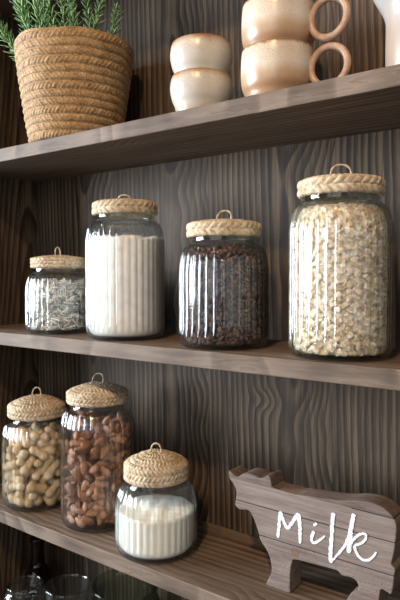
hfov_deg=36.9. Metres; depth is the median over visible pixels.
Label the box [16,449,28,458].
peanut
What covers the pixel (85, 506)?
almond
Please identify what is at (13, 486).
peanut
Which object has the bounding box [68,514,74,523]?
almond
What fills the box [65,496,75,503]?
almond
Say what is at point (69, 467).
almond
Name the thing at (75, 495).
almond
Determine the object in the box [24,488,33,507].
peanut
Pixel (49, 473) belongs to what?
peanut
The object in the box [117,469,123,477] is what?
almond
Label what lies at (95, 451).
almond
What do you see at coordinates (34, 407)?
glass jar
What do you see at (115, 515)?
almond
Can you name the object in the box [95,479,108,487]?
almond
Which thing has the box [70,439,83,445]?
almond
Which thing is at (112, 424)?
almond
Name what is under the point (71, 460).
almond
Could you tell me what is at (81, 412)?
almond
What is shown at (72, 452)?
almond
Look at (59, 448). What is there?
peanut
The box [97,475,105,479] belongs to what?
almond
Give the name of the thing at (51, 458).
peanut
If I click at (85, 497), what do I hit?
almond
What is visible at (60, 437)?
peanut
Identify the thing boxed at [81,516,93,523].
almond
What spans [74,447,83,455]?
almond
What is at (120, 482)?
almond
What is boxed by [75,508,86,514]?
almond
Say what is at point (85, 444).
almond
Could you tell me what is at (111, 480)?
almond
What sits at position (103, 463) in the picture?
almond
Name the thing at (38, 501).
peanut
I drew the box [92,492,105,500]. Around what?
almond
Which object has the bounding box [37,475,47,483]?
peanut
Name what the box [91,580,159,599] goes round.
drinking glass
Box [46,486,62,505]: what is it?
peanut
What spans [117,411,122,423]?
almond
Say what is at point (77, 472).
almond
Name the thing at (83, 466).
almond
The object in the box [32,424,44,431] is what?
peanut
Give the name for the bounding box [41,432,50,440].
peanut
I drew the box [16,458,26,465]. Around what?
peanut
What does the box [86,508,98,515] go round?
almond
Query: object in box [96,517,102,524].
almond
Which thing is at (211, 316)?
coffee bean
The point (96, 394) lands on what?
glass jar
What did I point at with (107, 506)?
almond
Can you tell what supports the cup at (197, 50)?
on the cup at (191, 87)
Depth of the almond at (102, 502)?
1.02 m
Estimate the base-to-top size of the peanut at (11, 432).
0.023 m
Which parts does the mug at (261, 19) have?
ring handle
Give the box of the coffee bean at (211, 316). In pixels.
[209,313,214,319]
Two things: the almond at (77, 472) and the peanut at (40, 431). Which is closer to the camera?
the almond at (77, 472)
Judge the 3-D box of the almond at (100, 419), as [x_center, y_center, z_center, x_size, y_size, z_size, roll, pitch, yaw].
[-0.183,0.223,1.105,0.020,0.017,0.014,-1,3,-25]
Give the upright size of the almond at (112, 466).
0.012 m
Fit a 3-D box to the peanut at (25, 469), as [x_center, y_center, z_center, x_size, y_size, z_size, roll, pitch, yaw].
[-0.321,0.308,1.120,0.019,0.034,0.035,1,3,30]
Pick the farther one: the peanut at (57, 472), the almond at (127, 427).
the peanut at (57, 472)
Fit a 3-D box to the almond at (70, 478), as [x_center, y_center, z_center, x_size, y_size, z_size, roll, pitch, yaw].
[-0.227,0.316,1.057,0.016,0.010,0.023,0,2,4]
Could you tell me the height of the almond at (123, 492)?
0.013 m
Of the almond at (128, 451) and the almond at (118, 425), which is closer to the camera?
the almond at (118, 425)
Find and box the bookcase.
[0,0,399,599]
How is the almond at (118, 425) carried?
in the glass jar at (96, 394)
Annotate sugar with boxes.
[119,494,193,558]
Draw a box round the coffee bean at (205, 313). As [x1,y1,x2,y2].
[201,311,207,316]
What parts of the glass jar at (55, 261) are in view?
woven lid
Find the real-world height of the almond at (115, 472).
0.017 m
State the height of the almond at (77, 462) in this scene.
0.023 m
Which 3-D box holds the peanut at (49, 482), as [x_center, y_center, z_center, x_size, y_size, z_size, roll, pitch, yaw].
[-0.290,0.351,1.153,0.018,0.029,0.035,-2,3,-43]
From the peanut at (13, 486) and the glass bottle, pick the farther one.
the glass bottle
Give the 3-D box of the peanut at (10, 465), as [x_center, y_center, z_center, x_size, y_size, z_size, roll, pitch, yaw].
[-0.354,0.312,1.131,0.019,0.026,0.041,-2,3,-44]
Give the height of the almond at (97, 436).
0.016 m
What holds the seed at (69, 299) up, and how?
in the glass jar at (55, 261)
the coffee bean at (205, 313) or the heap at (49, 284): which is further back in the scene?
the heap at (49, 284)
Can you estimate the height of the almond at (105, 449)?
0.019 m
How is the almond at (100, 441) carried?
in the glass jar at (96, 394)
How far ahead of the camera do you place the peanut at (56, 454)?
1.14 m
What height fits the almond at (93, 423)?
0.020 m
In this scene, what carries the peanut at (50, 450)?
in the glass jar at (34, 407)
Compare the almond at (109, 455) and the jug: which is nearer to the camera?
the jug
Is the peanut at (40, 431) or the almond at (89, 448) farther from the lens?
the peanut at (40, 431)
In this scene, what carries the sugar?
in the glass jar at (151, 468)
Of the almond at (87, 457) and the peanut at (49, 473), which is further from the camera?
the peanut at (49, 473)
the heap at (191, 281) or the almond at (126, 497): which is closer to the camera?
the heap at (191, 281)
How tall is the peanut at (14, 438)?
0.019 m
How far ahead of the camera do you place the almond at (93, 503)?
1.03 m
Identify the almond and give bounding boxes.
[64,465,75,469]
[65,439,69,447]
[65,493,77,499]
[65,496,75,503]
[66,476,75,481]
[66,482,72,494]
[68,455,75,464]
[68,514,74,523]
[69,448,75,456]
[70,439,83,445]
[70,504,77,513]
[72,472,83,482]
[73,431,78,439]
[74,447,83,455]
[74,467,82,479]
[75,418,84,425]
[75,425,82,432]
[75,446,85,451]
[75,458,80,466]
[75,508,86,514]
[75,517,84,527]
[76,456,83,462]
[77,410,85,414]
[78,487,85,499]
[79,430,91,438]
[80,413,89,418]
[80,462,87,475]
[81,440,90,448]
[81,480,89,490]
[81,491,92,501]
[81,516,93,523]
[82,441,91,452]
[83,416,96,421]
[83,502,87,510]
[84,453,91,461]
[85,474,91,479]
[86,411,93,416]
[86,482,95,495]
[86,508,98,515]
[88,465,98,473]
[90,419,97,428]
[90,500,100,506]
[91,447,100,455]
[91,454,99,459]
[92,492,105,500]
[92,505,104,510]
[94,426,102,432]
[94,432,105,439]
[94,486,102,492]
[95,438,106,445]
[95,460,108,468]
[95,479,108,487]
[96,511,106,519]
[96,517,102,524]
[97,416,105,425]
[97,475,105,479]
[98,491,105,505]
[100,445,109,457]
[100,451,112,459]
[101,467,110,476]
[102,415,110,423]
[102,498,110,512]
[103,426,111,434]
[105,486,118,495]
[105,514,111,522]
[106,477,117,486]
[107,463,116,469]
[107,490,111,503]
[107,518,117,523]
[109,422,114,431]
[109,456,123,463]
[111,434,126,443]
[111,482,116,491]
[111,497,116,512]
[112,469,118,476]
[112,512,117,518]
[114,490,126,496]
[115,423,120,432]
[115,442,120,448]
[115,493,121,502]
[116,463,122,470]
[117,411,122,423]
[117,450,125,456]
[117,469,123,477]
[117,478,123,487]
[120,428,125,436]
[121,494,130,502]
[125,422,130,432]
[125,448,130,456]
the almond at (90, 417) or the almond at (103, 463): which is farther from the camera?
the almond at (90, 417)
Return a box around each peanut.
[5,460,18,470]
[5,473,24,482]
[5,488,13,493]
[6,445,16,461]
[7,426,24,436]
[9,482,25,490]
[9,495,24,506]
[11,434,29,443]
[12,434,22,454]
[12,467,33,475]
[15,482,23,497]
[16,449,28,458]
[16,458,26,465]
[20,428,29,447]
[20,455,36,474]
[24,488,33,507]
[26,483,48,493]
[28,428,38,439]
[28,429,43,448]
[28,492,40,500]
[29,446,48,460]
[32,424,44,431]
[32,466,40,479]
[33,493,44,505]
[34,458,42,467]
[36,445,55,454]
[37,438,56,447]
[37,455,54,474]
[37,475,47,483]
[41,422,48,429]
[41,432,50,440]
[43,492,65,501]
[44,459,60,479]
[45,426,59,439]
[45,479,61,497]
[46,476,55,485]
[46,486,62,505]
[49,422,57,429]
[49,466,61,475]
[53,451,59,458]
[54,429,63,444]
[55,425,64,432]
[57,445,65,453]
[59,431,65,446]
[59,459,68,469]
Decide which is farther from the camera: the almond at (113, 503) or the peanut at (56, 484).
the peanut at (56, 484)
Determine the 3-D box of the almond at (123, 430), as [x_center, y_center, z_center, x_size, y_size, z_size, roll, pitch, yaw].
[-0.135,0.231,1.050,0.010,0.016,0.027,0,2,-5]
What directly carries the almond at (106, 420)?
in the glass jar at (96, 394)
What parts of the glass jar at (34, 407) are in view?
woven lid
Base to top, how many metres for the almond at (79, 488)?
0.023 m
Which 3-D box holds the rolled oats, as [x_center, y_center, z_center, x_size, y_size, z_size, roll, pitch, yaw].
[0.180,-0.028,0.769,0.118,0.187,0.118,2,3,45]
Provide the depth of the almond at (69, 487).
1.04 m
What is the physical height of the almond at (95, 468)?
0.014 m
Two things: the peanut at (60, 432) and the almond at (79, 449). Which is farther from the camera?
the peanut at (60, 432)
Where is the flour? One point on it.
(124, 270)
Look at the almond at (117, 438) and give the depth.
1.04 m
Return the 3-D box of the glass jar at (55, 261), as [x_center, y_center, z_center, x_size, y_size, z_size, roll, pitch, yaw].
[-0.260,-0.019,1.102,0.118,0.156,0.118,-1,3,-30]
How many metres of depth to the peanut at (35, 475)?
1.12 m
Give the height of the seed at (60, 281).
0.008 m
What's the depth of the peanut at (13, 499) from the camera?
1.12 m
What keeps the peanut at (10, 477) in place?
in the glass jar at (34, 407)
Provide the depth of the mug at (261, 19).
0.79 m
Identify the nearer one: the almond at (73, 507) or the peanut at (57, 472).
the almond at (73, 507)
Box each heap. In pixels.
[29,278,83,328]
[183,242,264,343]
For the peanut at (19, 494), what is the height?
0.026 m
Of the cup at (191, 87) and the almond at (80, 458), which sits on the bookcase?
the cup at (191, 87)
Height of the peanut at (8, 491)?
0.029 m
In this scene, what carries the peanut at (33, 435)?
in the glass jar at (34, 407)
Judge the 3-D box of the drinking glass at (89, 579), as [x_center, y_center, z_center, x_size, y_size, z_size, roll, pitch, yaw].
[-0.245,0.627,1.117,0.084,0.201,0.084,-1,3,-24]
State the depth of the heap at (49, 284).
1.07 m
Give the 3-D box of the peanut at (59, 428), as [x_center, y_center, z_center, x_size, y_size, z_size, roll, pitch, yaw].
[-0.279,0.260,1.191,0.018,0.029,0.036,-1,2,-20]
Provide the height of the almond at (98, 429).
0.010 m
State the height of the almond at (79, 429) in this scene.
0.014 m
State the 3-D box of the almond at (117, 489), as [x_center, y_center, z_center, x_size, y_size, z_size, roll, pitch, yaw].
[-0.153,0.335,1.049,0.028,0.017,0.010,-1,3,-32]
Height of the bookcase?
1.864 m
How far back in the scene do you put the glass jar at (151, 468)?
0.93 m
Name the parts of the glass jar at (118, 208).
woven lid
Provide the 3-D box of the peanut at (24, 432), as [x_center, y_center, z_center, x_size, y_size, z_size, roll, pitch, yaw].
[-0.326,0.258,1.123,0.024,0.037,0.017,2,3,40]
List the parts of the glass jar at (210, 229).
woven lid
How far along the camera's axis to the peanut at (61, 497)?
1.14 m
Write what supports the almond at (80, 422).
in the glass jar at (96, 394)
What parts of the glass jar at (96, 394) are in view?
woven lid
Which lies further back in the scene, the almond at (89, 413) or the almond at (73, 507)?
the almond at (89, 413)
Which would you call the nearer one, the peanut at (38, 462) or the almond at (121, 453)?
the almond at (121, 453)
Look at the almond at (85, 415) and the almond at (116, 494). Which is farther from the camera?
the almond at (85, 415)
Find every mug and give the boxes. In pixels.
[241,0,350,48]
[241,38,351,96]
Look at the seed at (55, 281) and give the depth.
1.06 m
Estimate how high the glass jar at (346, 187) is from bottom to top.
0.246 m
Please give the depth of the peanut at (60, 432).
1.17 m
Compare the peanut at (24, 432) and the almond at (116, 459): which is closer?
the almond at (116, 459)
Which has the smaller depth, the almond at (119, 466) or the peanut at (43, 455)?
the almond at (119, 466)
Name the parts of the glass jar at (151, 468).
woven lid, glass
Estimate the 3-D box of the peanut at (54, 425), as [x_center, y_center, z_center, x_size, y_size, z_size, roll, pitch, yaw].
[-0.294,0.256,1.177,0.031,0.034,0.018,0,2,6]
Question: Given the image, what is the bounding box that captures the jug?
[373,0,399,66]
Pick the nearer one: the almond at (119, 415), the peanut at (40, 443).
the almond at (119, 415)
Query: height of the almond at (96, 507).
0.013 m
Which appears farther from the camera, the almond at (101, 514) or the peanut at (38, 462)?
the peanut at (38, 462)
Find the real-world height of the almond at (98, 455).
0.012 m
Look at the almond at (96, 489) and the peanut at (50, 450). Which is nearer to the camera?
the almond at (96, 489)
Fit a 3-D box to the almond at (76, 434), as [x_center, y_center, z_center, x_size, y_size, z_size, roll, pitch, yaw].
[-0.214,0.233,1.034,0.009,0.016,0.026,-1,2,-20]
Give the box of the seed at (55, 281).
[53,278,58,286]
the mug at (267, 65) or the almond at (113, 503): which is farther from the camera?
the almond at (113, 503)
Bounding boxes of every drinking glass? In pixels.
[2,580,48,599]
[45,579,90,599]
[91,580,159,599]
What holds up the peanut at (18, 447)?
in the glass jar at (34, 407)
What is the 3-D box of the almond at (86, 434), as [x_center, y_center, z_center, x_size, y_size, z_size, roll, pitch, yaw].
[-0.200,0.236,1.048,0.024,0.014,0.010,-1,3,-29]
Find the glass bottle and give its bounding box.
[21,535,54,599]
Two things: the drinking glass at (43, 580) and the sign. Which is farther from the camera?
the drinking glass at (43, 580)
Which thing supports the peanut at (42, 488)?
in the glass jar at (34, 407)
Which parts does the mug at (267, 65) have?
ring handle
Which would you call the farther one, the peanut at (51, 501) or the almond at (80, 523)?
the peanut at (51, 501)
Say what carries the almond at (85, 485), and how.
in the glass jar at (96, 394)
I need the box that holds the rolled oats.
[293,202,388,355]
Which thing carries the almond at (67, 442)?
in the glass jar at (96, 394)
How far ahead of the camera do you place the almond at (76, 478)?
1.04 m
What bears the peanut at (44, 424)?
in the glass jar at (34, 407)
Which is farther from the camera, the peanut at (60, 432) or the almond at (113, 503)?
the peanut at (60, 432)
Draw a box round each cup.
[170,33,232,73]
[170,67,232,110]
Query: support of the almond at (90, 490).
in the glass jar at (96, 394)
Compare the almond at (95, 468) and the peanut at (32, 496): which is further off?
the peanut at (32, 496)
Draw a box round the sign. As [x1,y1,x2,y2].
[229,465,399,599]
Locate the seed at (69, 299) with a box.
[66,296,74,301]
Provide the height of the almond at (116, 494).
0.020 m
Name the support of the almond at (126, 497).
in the glass jar at (96, 394)
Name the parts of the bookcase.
panel, shelf, shelf, shelf, shelf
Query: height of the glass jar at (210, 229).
0.200 m
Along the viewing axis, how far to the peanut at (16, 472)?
1.12 m
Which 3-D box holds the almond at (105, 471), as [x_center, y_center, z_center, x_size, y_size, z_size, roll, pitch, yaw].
[-0.160,0.293,1.024,0.018,0.019,0.008,0,2,7]
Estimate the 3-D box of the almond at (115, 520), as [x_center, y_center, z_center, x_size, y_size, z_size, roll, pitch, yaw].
[-0.149,0.383,1.040,0.025,0.011,0.013,-1,3,-25]
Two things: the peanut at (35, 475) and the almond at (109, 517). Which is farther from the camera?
the peanut at (35, 475)
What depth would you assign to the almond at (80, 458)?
1.05 m
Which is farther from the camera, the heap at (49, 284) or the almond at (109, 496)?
the heap at (49, 284)
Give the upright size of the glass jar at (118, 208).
0.238 m
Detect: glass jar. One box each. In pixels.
[1,387,71,511]
[25,247,89,333]
[60,373,134,530]
[85,194,164,340]
[115,442,196,562]
[179,210,268,350]
[288,164,394,361]
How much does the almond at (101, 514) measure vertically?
0.016 m
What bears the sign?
on the bookcase
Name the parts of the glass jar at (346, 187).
woven lid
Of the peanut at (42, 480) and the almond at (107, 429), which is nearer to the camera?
the almond at (107, 429)
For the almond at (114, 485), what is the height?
0.017 m
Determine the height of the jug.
0.201 m
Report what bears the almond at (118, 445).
in the glass jar at (96, 394)
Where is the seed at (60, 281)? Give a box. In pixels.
[58,280,69,283]
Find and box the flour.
[89,234,160,336]
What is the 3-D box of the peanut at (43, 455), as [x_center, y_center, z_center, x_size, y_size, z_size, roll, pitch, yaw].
[-0.300,0.285,1.117,0.036,0.027,0.018,0,2,-1]
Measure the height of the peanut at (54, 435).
0.030 m
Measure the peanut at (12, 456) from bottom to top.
0.036 m
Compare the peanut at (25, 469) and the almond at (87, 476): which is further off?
the peanut at (25, 469)

